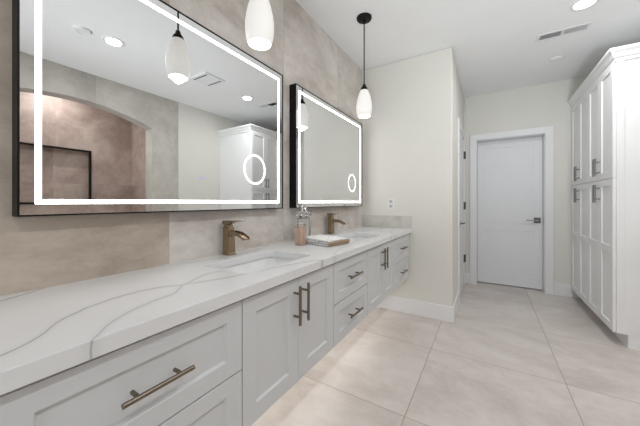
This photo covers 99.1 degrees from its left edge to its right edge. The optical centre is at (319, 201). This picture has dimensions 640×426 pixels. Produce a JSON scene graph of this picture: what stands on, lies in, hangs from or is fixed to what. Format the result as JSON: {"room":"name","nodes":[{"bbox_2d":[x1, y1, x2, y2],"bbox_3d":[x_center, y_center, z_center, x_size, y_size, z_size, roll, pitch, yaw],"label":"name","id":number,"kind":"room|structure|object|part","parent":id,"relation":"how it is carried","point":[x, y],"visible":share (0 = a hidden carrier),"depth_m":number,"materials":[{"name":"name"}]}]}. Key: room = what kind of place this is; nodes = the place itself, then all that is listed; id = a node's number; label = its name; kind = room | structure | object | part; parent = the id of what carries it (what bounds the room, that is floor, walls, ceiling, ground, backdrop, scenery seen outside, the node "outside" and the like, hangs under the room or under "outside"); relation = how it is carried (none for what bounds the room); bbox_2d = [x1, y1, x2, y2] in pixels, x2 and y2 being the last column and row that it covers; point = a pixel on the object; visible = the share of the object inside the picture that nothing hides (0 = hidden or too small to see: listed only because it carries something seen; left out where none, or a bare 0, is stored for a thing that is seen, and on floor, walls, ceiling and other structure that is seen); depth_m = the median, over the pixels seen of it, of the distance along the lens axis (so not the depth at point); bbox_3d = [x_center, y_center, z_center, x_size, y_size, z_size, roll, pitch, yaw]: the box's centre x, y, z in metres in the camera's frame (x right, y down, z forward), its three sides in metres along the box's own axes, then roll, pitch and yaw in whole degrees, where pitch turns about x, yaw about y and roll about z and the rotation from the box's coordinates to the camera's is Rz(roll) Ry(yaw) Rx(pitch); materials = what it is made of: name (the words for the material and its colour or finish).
{"room":"bathroom","nodes":[
{"label":"bathroom","id":0,"kind":"room"},
{"bbox_2d":[0,0,361,295],"bbox_3d":[-0.869,-0.169,0.993,0.100,2.637,4.980,0,0,32],"label":"wall","id":1,"kind":"structure","parent":0,"point":[37,252],"depth_m":1.27,"materials":[{"name":"beige tile"}]},
{"bbox_2d":[0,300,241,425],"bbox_3d":[-0.603,0.540,0.793,0.554,0.454,0.547,0,0,32],"label":"drawer cabinet","id":2,"kind":"object","parent":1,"relation":"attached to","point":[189,373],"visible":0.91,"depth_m":0.67,"materials":[{"name":"grey paint"}]},
{"bbox_3d":[-0.386,0.433,0.654,0.039,0.012,0.165,0,0,32],"label":"pull handle","id":3,"kind":"part","parent":2,"relation":"part of","materials":[{"name":"beige metal"}]},
{"bbox_3d":[-0.409,0.660,0.673,0.022,0.211,0.544,0,0,32],"label":"drawer","id":4,"kind":"part","parent":2,"relation":"part of","materials":[{"name":"grey paint"}]},
{"bbox_2d":[12,0,282,216],"bbox_3d":[-0.581,-0.397,1.308,0.057,0.880,1.195,0,0,32],"label":"mirror","id":5,"kind":"object","parent":1,"relation":"attached to","point":[119,106],"visible":1,"depth_m":1.04,"materials":[{"name":"clear mirror"}]},
{"bbox_2d":[241,264,332,425],"bbox_3d":[-0.296,0.540,1.292,0.554,0.454,0.623,0,0,32],"label":"base cabinet","id":6,"kind":"object","parent":1,"relation":"attached to","point":[287,327],"visible":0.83,"depth_m":1.08,"materials":[{"name":"grey paint"}]},
{"bbox_3d":[-0.183,0.545,1.040,0.022,0.440,0.309,0,0,32],"label":"door","id":7,"kind":"part","parent":6,"relation":"part of","materials":[{"name":"grey paint"}]},
{"bbox_3d":[-0.092,0.428,1.131,0.039,0.160,0.012,0,0,32],"label":"pull handle","id":8,"kind":"part","parent":6,"relation":"part of","materials":[{"name":"beige metal"}]},
{"bbox_3d":[-0.061,0.428,1.182,0.039,0.160,0.012,0,0,32],"label":"pull handle","id":9,"kind":"part","parent":6,"relation":"part of","materials":[{"name":"beige metal"}]},
{"bbox_3d":[-0.020,0.545,1.304,0.022,0.440,0.309,0,0,32],"label":"door","id":10,"kind":"part","parent":6,"relation":"part of","materials":[{"name":"grey paint"}]},
{"bbox_2d":[289,83,361,207],"bbox_3d":[0.118,-0.397,2.444,0.057,0.880,1.190,0,0,32],"label":"mirror","id":11,"kind":"object","parent":1,"relation":"attached to","point":[325,143],"visible":1,"depth_m":2.22,"materials":[{"name":"clear mirror"}]},
{"bbox_2d":[333,250,366,346],"bbox_3d":[-0.008,0.540,1.759,0.554,0.454,0.473,0,0,32],"label":"drawer cabinet","id":12,"kind":"object","parent":1,"relation":"attached to","point":[350,273],"visible":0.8,"depth_m":1.59,"materials":[{"name":"grey paint"}]},
{"bbox_3d":[0.186,0.657,1.640,0.022,0.216,0.470,0,0,32],"label":"drawer","id":13,"kind":"part","parent":12,"relation":"part of","materials":[{"name":"grey paint"}]},
{"bbox_3d":[0.186,0.435,1.640,0.022,0.220,0.470,0,0,32],"label":"drawer","id":14,"kind":"part","parent":12,"relation":"part of","materials":[{"name":"grey paint"}]},
{"bbox_3d":[0.209,0.653,1.621,0.039,0.012,0.165,0,0,32],"label":"pull handle","id":15,"kind":"part","parent":12,"relation":"part of","materials":[{"name":"beige metal"}]},
{"bbox_3d":[0.209,0.431,1.621,0.039,0.012,0.165,0,0,32],"label":"pull handle","id":16,"kind":"part","parent":12,"relation":"part of","materials":[{"name":"beige metal"}]},
{"bbox_2d":[367,240,393,315],"bbox_3d":[0.275,0.540,2.220,0.554,0.454,0.606,0,0,32],"label":"base cabinet","id":17,"kind":"object","parent":1,"relation":"attached to","point":[380,258],"visible":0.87,"depth_m":2.04,"materials":[{"name":"grey paint"}]},
{"bbox_3d":[0.390,0.545,1.971,0.022,0.440,0.300,0,0,32],"label":"door","id":18,"kind":"part","parent":17,"relation":"part of","materials":[{"name":"grey paint"}]},
{"bbox_3d":[0.479,0.428,2.059,0.039,0.160,0.012,0,0,32],"label":"pull handle","id":19,"kind":"part","parent":17,"relation":"part of","materials":[{"name":"beige metal"}]},
{"bbox_3d":[0.510,0.428,2.110,0.039,0.160,0.012,0,0,32],"label":"pull handle","id":20,"kind":"part","parent":17,"relation":"part of","materials":[{"name":"beige metal"}]},
{"bbox_3d":[0.549,0.545,2.229,0.022,0.440,0.300,0,0,32],"label":"door","id":21,"kind":"part","parent":17,"relation":"part of","materials":[{"name":"grey paint"}]},
{"bbox_2d":[394,234,408,289],"bbox_3d":[0.572,0.540,2.703,0.554,0.454,0.526,0,0,32],"label":"drawer cabinet","id":22,"kind":"object","parent":1,"relation":"attached to","point":[401,244],"visible":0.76,"depth_m":2.56,"materials":[{"name":"grey paint"}]},
{"bbox_2d":[0,226,410,395],"bbox_3d":[-0.026,0.294,1.751,0.540,0.038,2.805,0,0,32],"label":"countertop","id":23,"kind":"structure","parent":22,"relation":"on","point":[45,332],"depth_m":0.75,"materials":[{"name":"white stone"}]},
{"bbox_2d":[222,220,249,255],"bbox_3d":[-0.436,0.184,1.410,0.156,0.182,0.053,0,0,32],"label":"faucet","id":24,"kind":"object","parent":23,"relation":"on","point":[229,234],"visible":1,"depth_m":1.42,"materials":[{"name":"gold metal"}]},
{"bbox_3d":[-0.445,0.106,1.415,0.135,0.025,0.043,0,0,32],"label":"lever","id":25,"kind":"part","parent":24,"relation":"part of","materials":[{"name":"beige metal"}]},
{"bbox_3d":[-0.420,0.170,1.400,0.118,0.042,0.047,0,0,32],"label":"spout","id":26,"kind":"part","parent":24,"relation":"part of","materials":[{"name":"beige metal"}]},
{"bbox_2d":[222,257,294,273],"bbox_3d":[-0.278,0.381,1.304,0.328,0.134,0.488,0,0,32],"label":"undermount sink","id":27,"kind":"object","parent":23,"relation":"in","point":[254,266],"visible":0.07,"depth_m":1.48,"materials":[{"name":"white ceramic"}]},
{"bbox_2d":[295,223,306,245],"bbox_3d":[-0.123,0.205,1.754,0.058,0.140,0.058,0,0,32],"label":"soap bottle","id":28,"kind":"object","parent":23,"relation":"on","point":[300,228],"visible":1,"depth_m":1.73,"materials":[{"name":"pink glass"}]},
{"bbox_2d":[296,205,311,235],"bbox_3d":[-0.115,0.149,1.950,0.106,0.252,0.106,0,0,32],"label":"glass jar","id":29,"kind":"object","parent":23,"relation":"on","point":[304,216],"visible":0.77,"depth_m":1.92,"materials":[{"name":"clear glass"}]},
{"bbox_3d":[-0.115,0.067,1.950,0.106,0.090,0.106,0,0,32],"label":"lid","id":30,"kind":"part","parent":29,"relation":"part of","materials":[{"name":"clear glass"}]},
{"bbox_2d":[307,235,349,246],"bbox_3d":[0.033,0.253,1.817,0.254,0.043,0.209,0,0,44],"label":"folded towel","id":31,"kind":"object","parent":23,"relation":"on","point":[324,240],"visible":0.98,"depth_m":1.75,"materials":[{"name":"white fabric"}]},
{"bbox_2d":[327,213,345,233],"bbox_3d":[0.139,0.184,2.343,0.156,0.182,0.053,0,0,32],"label":"faucet","id":32,"kind":"object","parent":23,"relation":"on","point":[330,223],"visible":0.98,"depth_m":2.35,"materials":[{"name":"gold metal"}]},
{"bbox_3d":[0.155,0.170,2.333,0.118,0.042,0.047,0,0,32],"label":"spout","id":33,"kind":"part","parent":32,"relation":"part of","materials":[{"name":"beige metal"}]},
{"bbox_2d":[346,236,370,239],"bbox_3d":[0.296,0.381,2.237,0.328,0.134,0.488,0,0,32],"label":"undermount sink","id":34,"kind":"object","parent":23,"relation":"in","point":[350,237],"visible":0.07,"depth_m":2.47,"materials":[{"name":"white ceramic"}]},
{"bbox_3d":[0.767,0.657,2.583,0.022,0.216,0.523,0,0,32],"label":"drawer","id":35,"kind":"part","parent":22,"relation":"part of","materials":[{"name":"grey paint"}]},
{"bbox_3d":[0.767,0.435,2.583,0.022,0.220,0.523,0,0,32],"label":"drawer","id":36,"kind":"part","parent":22,"relation":"part of","materials":[{"name":"grey paint"}]},
{"bbox_2d":[362,47,463,306],"bbox_3d":[1.226,-0.169,3.519,1.020,2.637,1.520,0,0,32],"label":"wall","id":37,"kind":"structure","parent":0,"point":[410,134],"depth_m":2.78,"materials":[{"name":"beige paint"}]},
{"bbox_2d":[362,215,410,228],"bbox_3d":[0.705,0.209,2.938,0.539,0.131,0.016,0,0,32],"label":"backsplash","id":38,"kind":"structure","parent":37,"relation":"attached to","point":[385,221],"depth_m":2.92,"materials":[{"name":"grey stone"}]},
{"bbox_2d":[388,198,393,208],"bbox_3d":[0.756,0.019,2.911,0.070,0.115,0.008,0,0,32],"label":"wall outlet","id":39,"kind":"object","parent":37,"relation":"attached to","point":[390,200],"visible":1,"depth_m":2.91,"materials":[{"name":"white plastic"}]},
{"bbox_2d":[377,296,453,322],"bbox_3d":[0.873,1.075,2.836,0.934,0.150,0.014,0,0,32],"label":"baseboard","id":40,"kind":"structure","parent":37,"relation":"attached to","point":[414,307],"depth_m":2.75,"materials":[{"name":"white paint"}]},
{"bbox_2d":[453,292,458,319],"bbox_3d":[1.405,1.075,2.822,0.014,0.150,0.520,0,0,32],"label":"baseboard","id":41,"kind":"structure","parent":37,"relation":"attached to","point":[456,302],"depth_m":2.81,"materials":[{"name":"white paint"}]},
{"bbox_2d":[458,118,464,303],"bbox_3d":[1.785,0.105,3.437,0.018,2.090,0.925,0,0,32],"label":"door frame","id":42,"kind":"structure","parent":37,"relation":"attached to","point":[460,128],"depth_m":3.06,"materials":[{"name":"white paint"}]},
{"bbox_2d":[460,132,465,295],"bbox_3d":[1.804,0.145,3.427,0.059,1.985,0.739,0,0,32],"label":"door","id":43,"kind":"structure","parent":37,"relation":"in","point":[462,153],"depth_m":3.56,"materials":[{"name":"white paint"}]},
{"bbox_2d":[251,281,639,425],"bbox_3d":[1.336,1.190,0.998,3.850,0.080,7.300,0,0,32],"label":"floor","id":44,"kind":"structure","parent":0,"point":[509,355],"depth_m":1.83,"materials":[{"name":"beige tile"}]},
{"bbox_2d":[568,42,639,349],"bbox_3d":[2.985,-0.034,2.528,0.802,2.368,1.336,0,0,32],"label":"tall cabinet","id":45,"kind":"object","parent":44,"relation":"on","point":[605,111],"visible":1,"depth_m":2.29,"materials":[{"name":"white paint"}]},
{"bbox_3d":[2.949,0.426,3.144,0.020,1.234,0.317,0,0,32],"label":"door","id":46,"kind":"part","parent":45,"relation":"part of","materials":[{"name":"white paint"}]},
{"bbox_3d":[2.949,-0.657,3.144,0.020,0.925,0.317,0,0,32],"label":"door","id":47,"kind":"part","parent":45,"relation":"part of","materials":[{"name":"white paint"}]},
{"bbox_3d":[2.781,0.426,2.871,0.020,1.234,0.317,0,0,32],"label":"door","id":48,"kind":"part","parent":45,"relation":"part of","materials":[{"name":"white paint"}]},
{"bbox_3d":[2.781,-0.657,2.871,0.020,0.925,0.317,0,0,32],"label":"door","id":49,"kind":"part","parent":45,"relation":"part of","materials":[{"name":"white paint"}]},
{"bbox_3d":[2.521,-0.075,2.502,0.039,0.160,0.012,0,0,32],"label":"pull handle","id":50,"kind":"part","parent":45,"relation":"part of","materials":[{"name":"grey metal"}]},
{"bbox_3d":[2.613,0.426,2.598,0.020,1.234,0.317,0,0,32],"label":"door","id":51,"kind":"part","parent":45,"relation":"part of","materials":[{"name":"white paint"}]},
{"bbox_3d":[2.613,-0.657,2.598,0.020,0.925,0.317,0,0,32],"label":"door","id":52,"kind":"part","parent":45,"relation":"part of","materials":[{"name":"white paint"}]},
{"bbox_3d":[2.521,-0.311,2.502,0.039,0.160,0.012,0,0,32],"label":"pull handle","id":53,"kind":"part","parent":45,"relation":"part of","materials":[{"name":"grey metal"}]},
{"bbox_3d":[2.490,-0.075,2.452,0.039,0.160,0.012,0,0,32],"label":"pull handle","id":54,"kind":"part","parent":45,"relation":"part of","materials":[{"name":"grey metal"}]},
{"bbox_3d":[2.490,-0.311,2.452,0.039,0.160,0.012,0,0,32],"label":"pull handle","id":55,"kind":"part","parent":45,"relation":"part of","materials":[{"name":"grey metal"}]},
{"bbox_3d":[2.987,-1.170,2.526,0.796,0.096,1.336,0,0,32],"label":"crown moulding","id":56,"kind":"part","parent":45,"relation":"part of","materials":[{"name":"white paint"}]},
{"bbox_3d":[2.445,0.426,2.325,0.020,1.234,0.317,0,0,32],"label":"door","id":57,"kind":"part","parent":45,"relation":"part of","materials":[{"name":"white paint"}]},
{"bbox_3d":[2.445,-0.657,2.325,0.020,0.925,0.317,0,0,32],"label":"door","id":58,"kind":"part","parent":45,"relation":"part of","materials":[{"name":"white paint"}]},
{"bbox_2d":[295,0,639,97],"bbox_3d":[1.336,-1.527,0.998,3.850,0.080,7.300,0,0,32],"label":"ceiling","id":59,"kind":"structure","parent":0,"point":[495,49],"depth_m":2.41,"materials":[{"name":"white paint"}]},
{"bbox_2d":[245,0,273,49],"bbox_3d":[-0.263,-1.087,1.190,0.124,0.798,0.124,0,0,32],"label":"pendant light","id":60,"kind":"object","parent":59,"relation":"hanging from","point":[259,23],"visible":1,"depth_m":1.15,"materials":[{"name":"white glass"}]},
{"bbox_2d":[356,12,371,117],"bbox_3d":[0.356,-1.087,2.200,0.124,0.798,0.124,0,0,32],"label":"pendant light","id":61,"kind":"object","parent":59,"relation":"hanging from","point":[364,103],"visible":1,"depth_m":2.16,"materials":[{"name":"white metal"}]},
{"bbox_3d":[0.356,-0.796,2.200,0.124,0.216,0.124,0,0,32],"label":"lamp shade","id":62,"kind":"part","parent":61,"relation":"part of","materials":[{"name":"white glass"}]},
{"bbox_3d":[0.356,-1.195,2.200,0.009,0.504,0.009,0,0,32],"label":"rod","id":63,"kind":"part","parent":61,"relation":"part of","materials":[{"name":"black metal"}]},
{"bbox_2d":[550,56,563,61],"bbox_3d":[2.449,-1.477,2.825,0.110,0.020,0.110,0,0,32],"label":"smoke detector","id":64,"kind":"object","parent":59,"relation":"attached to","point":[557,58],"visible":1,"depth_m":2.81,"materials":[{"name":"white plastic"}]},
{"bbox_2d":[535,21,592,42],"bbox_3d":[2.124,-1.483,2.392,0.360,0.007,0.130,0,0,32],"label":"ceiling vent","id":65,"kind":"object","parent":59,"relation":"in","point":[582,27],"visible":1,"depth_m":2.38,"materials":[{"name":"white metal"}]},
{"bbox_2d":[569,0,598,11],"bbox_3d":[1.978,-1.483,2.041,0.170,0.008,0.170,0,0,32],"label":"recessed light","id":66,"kind":"object","parent":59,"relation":"in","point":[579,5],"visible":1,"depth_m":2.05,"materials":[{"name":"white paint"}]},
{"bbox_2d":[464,76,586,284],"bbox_3d":[3.032,-0.169,3.400,2.180,2.637,0.170,0,0,32],"label":"wall","id":67,"kind":"structure","parent":0,"point":[542,105],"depth_m":3.41,"materials":[{"name":"beige paint"}]},
{"bbox_2d":[465,272,469,282],"bbox_3d":[2.086,1.075,3.874,0.072,0.150,0.014,0,0,32],"label":"baseboard","id":68,"kind":"structure","parent":67,"relation":"attached to","point":[467,275],"depth_m":3.87,"materials":[{"name":"white paint"}]},
{"bbox_2d":[477,136,542,289],"bbox_3d":[2.568,0.143,3.723,0.731,1.990,0.097,0,0,32],"label":"door","id":69,"kind":"structure","parent":67,"relation":"in","point":[509,172],"depth_m":3.72,"materials":[{"name":"white paint"}]},
{"bbox_3d":[2.834,0.240,3.562,0.070,0.070,0.012,0,0,32],"label":"handle","id":70,"kind":"part","parent":69,"relation":"part of","materials":[{"name":"grey metal"}]},
{"bbox_2d":[470,126,553,294],"bbox_3d":[2.548,0.102,3.688,0.911,2.095,0.188,0,0,32],"label":"door frame","id":71,"kind":"structure","parent":67,"relation":"attached to","point":[548,131],"depth_m":3.46,"materials":[{"name":"white paint"}]},
{"bbox_2d":[554,283,579,297],"bbox_3d":[2.994,1.075,3.316,0.235,0.150,0.014,0,0,32],"label":"baseboard","id":72,"kind":"structure","parent":67,"relation":"attached to","point":[565,290],"depth_m":3.32,"materials":[{"name":"white paint"}]}
]}

